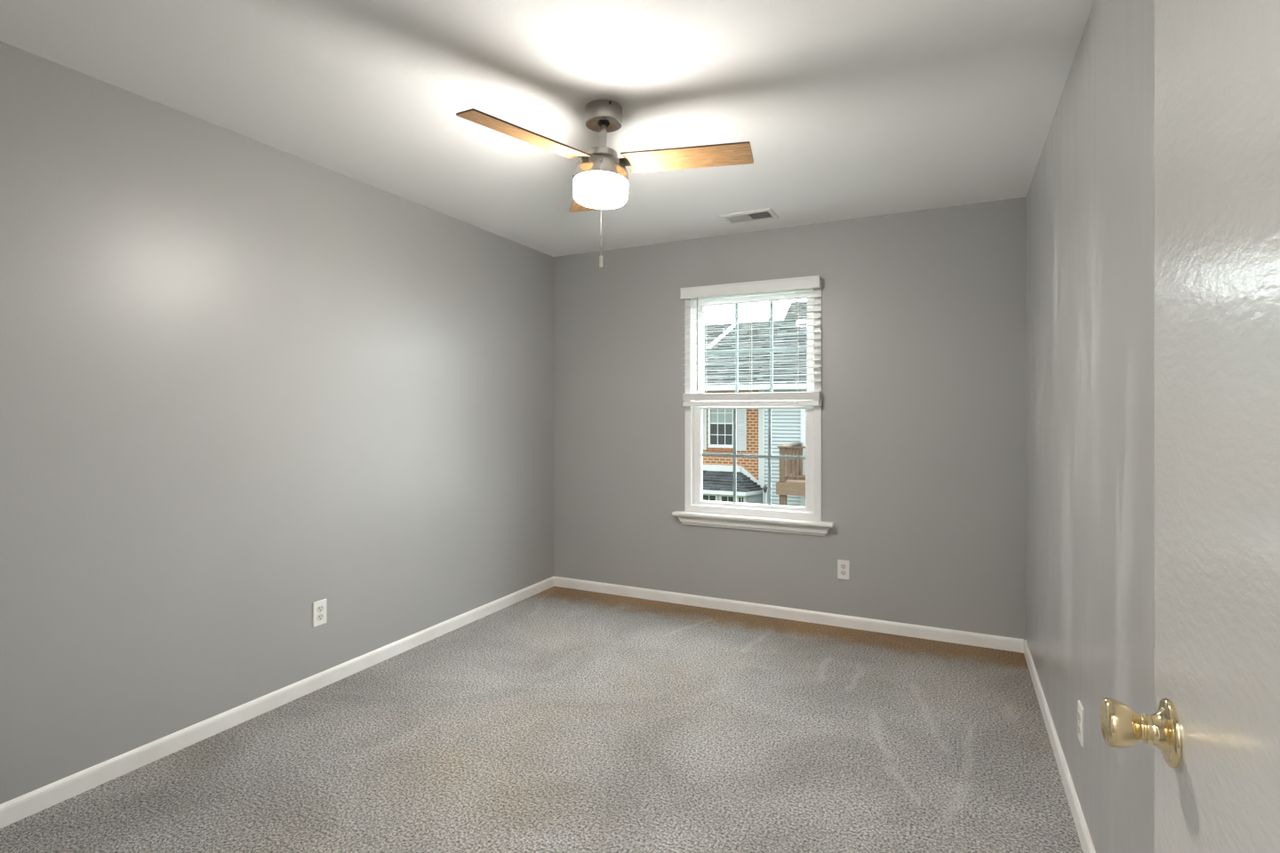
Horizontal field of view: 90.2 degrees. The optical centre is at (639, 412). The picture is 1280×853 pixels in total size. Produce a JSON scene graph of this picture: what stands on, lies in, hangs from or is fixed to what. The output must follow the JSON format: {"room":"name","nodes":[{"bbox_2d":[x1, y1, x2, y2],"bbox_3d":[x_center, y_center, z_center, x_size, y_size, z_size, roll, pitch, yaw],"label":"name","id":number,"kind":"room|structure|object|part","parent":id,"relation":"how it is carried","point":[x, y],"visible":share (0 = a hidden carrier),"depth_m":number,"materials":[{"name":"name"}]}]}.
{"room":"empty bedroom","nodes":[
{"label":"empty bedroom","id":0,"kind":"room"},
{"bbox_2d":[0,40,553,804],"bbox_3d":[-1.553,0.098,3.028,0.140,2.500,4.155,0,0,26],"label":"wall","id":1,"kind":"structure","parent":0,"point":[246,384],"depth_m":2.58,"materials":[{"name":"grey paint"}]},
{"bbox_2d":[0,576,554,829],"bbox_3d":[-1.490,1.268,2.983,0.012,0.100,3.900,0,0,26],"label":"baseboard","id":2,"kind":"structure","parent":1,"relation":"attached to","point":[15,810],"depth_m":2.57,"materials":[{"name":"white paint"}]},
{"bbox_2d":[312,599,326,627],"bbox_3d":[-1.494,0.938,2.980,0.008,0.114,0.070,0,0,26],"label":"wall outlet","id":3,"kind":"object","parent":1,"relation":"attached to","point":[319,607],"visible":1,"depth_m":2.97,"materials":[{"name":"white plastic"}]},
{"bbox_2d":[317,605,323,612],"bbox_3d":[-1.492,0.918,2.979,0.002,0.027,0.034,0,0,26],"label":"receptacle","id":4,"kind":"object","parent":3,"relation":"attached to","point":[320,608],"depth_m":2.98,"materials":[{"name":"white plastic"}]},
{"bbox_2d":[317,614,323,621],"bbox_3d":[-1.492,0.957,2.979,0.002,0.027,0.034,0,0,26],"label":"receptacle","id":5,"kind":"object","parent":3,"relation":"attached to","point":[320,617],"depth_m":2.98,"materials":[{"name":"white plastic"}]},
{"bbox_2d":[0,586,1083,852],"bbox_3d":[-0.433,1.318,1.729,3.012,0.060,5.227,0,0,26],"label":"floor","id":6,"kind":"structure","parent":0,"point":[556,719],"depth_m":2.38,"materials":[{"name":"grey carpet"}]},
{"bbox_2d":[0,0,1094,256],"bbox_3d":[-0.435,-1.212,1.724,3.292,0.120,5.517,0,0,26],"label":"ceiling","id":7,"kind":"structure","parent":0,"point":[845,109],"depth_m":2.25,"materials":[{"name":"white paint"}]},
{"bbox_2d":[456,99,753,267],"bbox_3d":[-0.084,-0.838,2.350,0.965,0.628,1.025,0,0,26],"label":"ceiling fan","id":8,"kind":"object","parent":7,"relation":"hanging from","point":[601,178],"visible":1,"depth_m":2.33,"materials":[{"name":"brown wood"}]},
{"bbox_3d":[-0.388,-0.949,2.194,0.470,0.006,0.124,3,10,-42],"label":"fan blade","id":9,"kind":"part","parent":8,"relation":"part of","materials":[{"name":"brown wood"}]},
{"bbox_3d":[-0.216,-0.937,2.740,0.124,0.006,0.470,-8,2,-12],"label":"fan blade","id":10,"kind":"part","parent":8,"relation":"part of","materials":[{"name":"brown wood"}]},
{"bbox_3d":[-0.149,-0.833,2.417,0.205,0.078,0.205,2,-1,26],"label":"lamp shade","id":11,"kind":"part","parent":8,"relation":"part of","materials":[{"name":"white glass"}]},
{"bbox_3d":[-0.141,-0.740,2.307,0.003,0.356,0.003,0,0,26],"label":"pull chain","id":12,"kind":"part","parent":8,"relation":"part of","materials":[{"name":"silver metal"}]},
{"bbox_3d":[0.170,-0.923,2.318,0.470,0.006,0.124,2,-11,18],"label":"fan blade","id":13,"kind":"part","parent":8,"relation":"part of","materials":[{"name":"brown wood"}]},
{"bbox_2d":[719,208,779,224],"bbox_3d":[0.643,-1.147,3.753,0.304,0.010,0.204,0,0,26],"label":"ceiling vent","id":14,"kind":"object","parent":7,"relation":"in","point":[767,213],"visible":1,"depth_m":3.74,"materials":[{"name":"white metal"}]},
{"bbox_2d":[553,197,1025,640],"bbox_3d":[0.745,0.098,4.140,3.012,2.500,0.140,0,0,26],"label":"wall","id":15,"kind":"structure","parent":0,"point":[924,312],"depth_m":3.81,"materials":[{"name":"grey paint"}]},
{"bbox_2d":[672,280,834,535],"bbox_3d":[0.722,-0.026,4.108,1.035,1.552,0.198,0,0,26],"label":"window","id":16,"kind":"structure","parent":15,"relation":"in","point":[776,518],"depth_m":4.10,"materials":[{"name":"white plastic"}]},
{"bbox_2d":[680,275,820,406],"bbox_3d":[0.683,-0.428,4.039,0.898,0.780,0.068,0,0,26],"label":"window blind","id":17,"kind":"object","parent":16,"relation":"attached to","point":[797,284],"visible":1,"depth_m":4.00,"materials":[{"name":"white vinyl"}]},
{"bbox_3d":[0.690,-0.054,4.042,0.880,0.031,0.054,0,0,26],"label":"rail","id":18,"kind":"part","parent":17,"relation":"part of","materials":[{"name":"white plastic"}]},
{"bbox_3d":[0.967,-0.422,3.907,0.002,0.700,0.002,0,0,-4],"label":"lift cord","id":19,"kind":"part","parent":17,"relation":"part of","materials":[{"name":"white fabric"}]},
{"bbox_3d":[0.693,0.707,4.050,1.035,0.085,0.068,0,0,26],"label":"sill","id":20,"kind":"part","parent":16,"relation":"part of","materials":[{"name":"white paint"}]},
{"bbox_3d":[0.722,0.274,4.116,0.790,0.683,0.032,0,0,26],"label":"sash","id":21,"kind":"part","parent":16,"relation":"part of","materials":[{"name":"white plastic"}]},
{"bbox_3d":[0.739,-0.394,4.152,0.790,0.720,0.032,0,0,26],"label":"sash","id":22,"kind":"part","parent":16,"relation":"part of","materials":[{"name":"white plastic"}]},
{"bbox_2d":[554,576,1023,653],"bbox_3d":[0.711,1.268,4.072,2.988,0.100,0.012,0,0,26],"label":"baseboard","id":23,"kind":"structure","parent":15,"relation":"attached to","point":[936,634],"depth_m":3.91,"materials":[{"name":"white paint"}]},
{"bbox_2d":[837,560,849,580],"bbox_3d":[1.220,0.945,3.826,0.070,0.114,0.008,0,0,26],"label":"wall outlet","id":24,"kind":"object","parent":15,"relation":"attached to","point":[843,565],"visible":1,"depth_m":3.82,"materials":[{"name":"white plastic"}]},
{"bbox_2d":[840,564,846,568],"bbox_3d":[1.219,0.925,3.824,0.034,0.027,0.002,0,0,26],"label":"receptacle","id":25,"kind":"object","parent":24,"relation":"attached to","point":[842,566],"depth_m":3.82,"materials":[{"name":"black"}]},
{"bbox_2d":[840,570,846,575],"bbox_3d":[1.219,0.964,3.824,0.034,0.027,0.002,0,0,26],"label":"receptacle","id":26,"kind":"object","parent":24,"relation":"attached to","point":[842,572],"depth_m":3.82,"materials":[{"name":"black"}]},
{"bbox_2d":[1025,0,1154,852],"bbox_3d":[0.981,0.098,1.033,0.140,2.500,5.517,0,0,26],"label":"wall","id":27,"kind":"structure","parent":0,"point":[1090,198],"depth_m":1.77,"materials":[{"name":"grey paint"}]},
{"bbox_2d":[1024,640,1095,852],"bbox_3d":[1.210,1.268,1.676,0.012,0.100,3.880,0,0,26],"label":"baseboard","id":28,"kind":"structure","parent":27,"relation":"attached to","point":[1084,837],"depth_m":2.25,"materials":[{"name":"white paint"}]},
{"bbox_2d":[1077,700,1083,747],"bbox_3d":[1.349,0.954,1.956,0.008,0.114,0.070,0,0,26],"label":"wall outlet","id":29,"kind":"object","parent":27,"relation":"attached to","point":[1080,709],"visible":1,"depth_m":1.94,"materials":[{"name":"white plastic"}]},
{"bbox_2d":[1100,0,1279,852],"bbox_3d":[0.388,0.254,0.319,0.142,2.023,0.768,0,0,26],"label":"door","id":30,"kind":"structure","parent":27,"relation":"in","point":[1213,730],"depth_m":0.51,"materials":[{"name":"white paint"}]},
{"bbox_3d":[0.480,0.310,0.633,0.032,0.046,0.046,0,0,26],"label":"knob","id":31,"kind":"part","parent":30,"relation":"part of","materials":[{"name":"gold metal"}]},
{"label":"outside","id":32,"kind":"structure","parent":0,"visible":0},
{"bbox_3d":[18.657,4.588,60.987,100.000,0.200,114.023,0,0,26],"label":"ground","id":33,"kind":"structure","parent":32,"visible":0},
{"bbox_2d":[702,318,782,503],"bbox_3d":[1.920,0.435,26.217,8.440,8.105,8.800,0,0,26],"label":"townhouse","id":34,"kind":"structure","parent":33,"relation":"on","point":[717,424],"depth_m":21.88,"materials":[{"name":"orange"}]},
{"bbox_2d":[702,408,706,449],"bbox_3d":[2.132,0.433,22.303,0.415,1.770,0.043,0,0,26],"label":"shutter","id":35,"kind":"object","parent":34,"relation":"hanging from","point":[704,411],"depth_m":22.24,"materials":[{"name":"grey paint"}]},
{"bbox_3d":[2.318,3.503,21.403,0.480,1.430,0.022,0,0,26],"label":"pane","id":36,"kind":"part","parent":34,"relation":"part of","materials":[{"name":"grey glass"}]},
{"bbox_2d":[713,328,726,335],"bbox_3d":[3.159,-3.127,25.267,0.400,0.300,0.420,0,0,26],"label":"roof vent","id":37,"kind":"object","parent":34,"relation":"attached to","point":[716,333],"depth_m":25.07,"materials":[{"name":"grey metal"}]},
{"bbox_3d":[2.806,1.288,21.992,0.980,0.120,0.075,0,0,26],"label":"brick sill","id":38,"kind":"part","parent":34,"relation":"part of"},
{"bbox_3d":[2.809,0.033,21.998,0.800,0.750,0.022,0,0,26],"label":"pane","id":39,"kind":"part","parent":34,"relation":"part of","materials":[{"name":"grey glass"}]},
{"bbox_3d":[2.809,0.783,21.998,0.800,0.750,0.022,0,0,26],"label":"pane","id":40,"kind":"part","parent":34,"relation":"part of","materials":[{"name":"grey glass"}]},
{"bbox_3d":[2.911,3.503,21.113,0.420,1.430,0.022,0,0,26],"label":"pane","id":41,"kind":"part","parent":34,"relation":"part of","materials":[{"name":"grey glass"}]},
{"bbox_2d":[736,408,746,451],"bbox_3d":[3.428,0.433,21.670,0.390,1.770,0.043,0,0,26],"label":"shutter","id":42,"kind":"object","parent":34,"relation":"hanging from","point":[740,413],"depth_m":21.66,"materials":[{"name":"grey paint"}]},
{"bbox_2d":[747,328,760,335],"bbox_3d":[4.387,-3.029,24.500,0.400,0.300,0.420,0,0,26],"label":"roof vent","id":43,"kind":"object","parent":34,"relation":"attached to","point":[749,332],"depth_m":24.32,"materials":[{"name":"grey metal"}]},
{"bbox_2d":[753,301,807,506],"bbox_3d":[8.184,0.198,22.635,6.160,8.580,8.140,0,0,26],"label":"townhouse","id":44,"kind":"structure","parent":33,"relation":"on","point":[788,425],"depth_m":20.48,"materials":[{"name":"grey"}]},
{"bbox_2d":[776,442,805,505],"bbox_3d":[5.657,2.725,18.510,2.880,3.525,2.310,0,0,26],"label":"wooden deck","id":45,"kind":"object","parent":33,"relation":"on","point":[794,485],"visible":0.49,"depth_m":18.04,"materials":[{"name":"brown wood"}]},
{"bbox_3d":[4.075,3.248,18.164,0.180,2.480,0.180,0,0,26],"label":"support post","id":46,"kind":"part","parent":45,"relation":"part of","materials":[{"name":"brown wood"}]},
{"bbox_3d":[4.064,1.488,18.142,0.170,1.000,0.170,0,0,26],"label":"railing post","id":47,"kind":"part","parent":45,"relation":"part of","materials":[{"name":"brown wood"}]},
{"bbox_3d":[5.677,0.985,18.506,2.840,0.045,2.300,0,0,26],"label":"rail","id":48,"kind":"part","parent":45,"relation":"part of","materials":[{"name":"brown wood"}]},
{"bbox_3d":[5.597,1.863,18.478,2.560,0.090,2.020,0,0,26],"label":"rail","id":49,"kind":"part","parent":45,"relation":"part of","materials":[{"name":"brown wood"}]},
{"bbox_2d":[792,442,803,447],"bbox_3d":[4.431,0.910,17.979,0.293,0.107,0.220,0,0,26],"label":"lid","id":50,"kind":"object","parent":45,"relation":"on","point":[800,444],"visible":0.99,"depth_m":17.86,"materials":[{"name":"grey"}]},
{"bbox_3d":[4.972,1.488,20.002,0.170,1.000,0.170,0,0,26],"label":"railing post","id":51,"kind":"part","parent":45,"relation":"part of","materials":[{"name":"brown wood"}]}
]}

